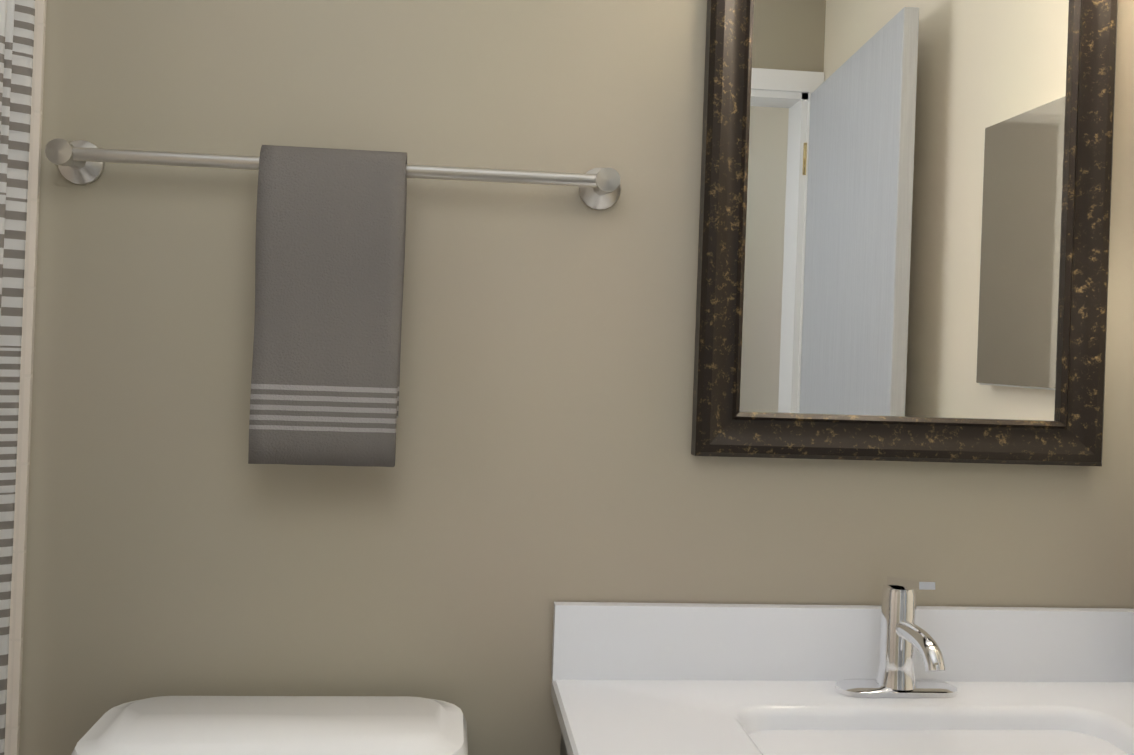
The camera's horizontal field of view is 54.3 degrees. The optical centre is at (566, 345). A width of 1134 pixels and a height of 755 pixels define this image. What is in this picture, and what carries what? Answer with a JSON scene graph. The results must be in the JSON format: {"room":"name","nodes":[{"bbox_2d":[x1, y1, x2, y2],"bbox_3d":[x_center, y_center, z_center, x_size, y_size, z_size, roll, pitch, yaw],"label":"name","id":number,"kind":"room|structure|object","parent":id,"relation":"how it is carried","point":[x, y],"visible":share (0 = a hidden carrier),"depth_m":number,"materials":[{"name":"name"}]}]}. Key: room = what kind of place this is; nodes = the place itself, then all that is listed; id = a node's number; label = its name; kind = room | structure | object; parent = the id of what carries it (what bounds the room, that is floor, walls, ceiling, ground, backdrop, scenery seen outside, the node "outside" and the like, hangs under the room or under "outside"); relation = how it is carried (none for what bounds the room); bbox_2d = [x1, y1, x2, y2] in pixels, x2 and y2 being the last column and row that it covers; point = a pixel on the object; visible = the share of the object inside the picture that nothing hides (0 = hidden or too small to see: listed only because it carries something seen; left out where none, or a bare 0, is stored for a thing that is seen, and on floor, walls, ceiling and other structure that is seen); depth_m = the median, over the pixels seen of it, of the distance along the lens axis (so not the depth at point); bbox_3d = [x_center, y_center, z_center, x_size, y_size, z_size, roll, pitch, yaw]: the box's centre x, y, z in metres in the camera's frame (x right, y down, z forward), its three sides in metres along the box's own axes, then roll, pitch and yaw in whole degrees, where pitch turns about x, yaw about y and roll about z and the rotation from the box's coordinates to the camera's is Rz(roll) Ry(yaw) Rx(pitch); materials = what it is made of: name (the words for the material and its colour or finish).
{"room":"bathroom","nodes":[
{"label":"bathroom","id":0,"kind":"room"},
{"bbox_2d":[19,0,1133,754],"bbox_3d":[-0.289,0.061,1.462,2.527,2.290,0.120,2,0,-6],"label":"wall","id":1,"kind":"structure","parent":0,"point":[179,544],"depth_m":1.42,"materials":[{"name":"paint"}]},
{"bbox_2d":[4,0,46,754],"bbox_3d":[-1.039,0.124,1.320,0.758,1.496,0.007,2,0,-6],"label":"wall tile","id":2,"kind":"structure","parent":1,"relation":"attached to","point":[13,709],"depth_m":1.36,"materials":[{"name":"beige tile"}]},
{"bbox_2d":[45,138,620,209],"bbox_3d":[-0.274,-0.214,1.357,0.699,0.054,0.084,2,0,-6],"label":"towel rail","id":3,"kind":"object","parent":1,"relation":"attached to","point":[81,162],"visible":0.94,"depth_m":1.34,"materials":[{"name":"silver metal"}]},
{"bbox_2d":[248,145,406,466],"bbox_3d":[-0.285,-0.047,1.329,0.171,0.378,0.065,2,0,-6],"label":"hanging towel","id":4,"kind":"object","parent":3,"relation":"hanging from","point":[329,262],"visible":0.98,"depth_m":1.30,"materials":[{"name":"grey fabric"}]},
{"bbox_2d":[691,0,1117,465],"bbox_3d":[0.452,-0.193,1.457,0.554,0.690,0.034,2,0,-6],"label":"mirror","id":5,"kind":"object","parent":1,"relation":"attached to","point":[904,230],"visible":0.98,"depth_m":1.46,"materials":[{"name":"clear glass"}]},
{"bbox_3d":[-0.553,-0.704,0.559,0.068,0.119,1.605,2,0,-6],"label":"curtain rod","id":6,"kind":"object","parent":1,"relation":"attached to","visible":0},
{"bbox_2d":[0,0,34,754],"bbox_3d":[-0.640,0.080,1.122,0.056,1.575,0.377,2,0,-6],"label":"shower curtain","id":7,"kind":"object","parent":6,"relation":"hanging from","point":[17,19],"visible":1,"depth_m":1.28,"materials":[{"name":"fabric"}]},
{"bbox_3d":[-0.129,1.258,-0.490,2.527,0.100,4.040,2,0,-6],"label":"floor","id":8,"kind":"structure","parent":0,"visible":0},
{"bbox_2d":[71,696,467,754],"bbox_3d":[-0.309,0.814,0.975,0.422,0.781,0.787,2,0,-6],"label":"toilet","id":9,"kind":"object","parent":8,"relation":"on","point":[284,725],"visible":1,"depth_m":1.23,"materials":[{"name":"white ceramic"}]},
{"bbox_2d":[551,576,1133,754],"bbox_3d":[0.423,0.758,1.220,0.863,0.947,0.502,2,0,-6],"label":"bathroom vanity","id":10,"kind":"object","parent":8,"relation":"on","point":[898,671],"visible":1,"depth_m":1.41,"materials":[{"name":"white stone"}]},
{"bbox_2d":[834,576,957,698],"bbox_3d":[0.427,0.363,1.359,0.156,0.157,0.149,2,0,-6],"label":"faucet","id":11,"kind":"object","parent":10,"relation":"on","point":[900,634],"depth_m":1.39,"materials":[{"name":"silver metal"}]}
]}

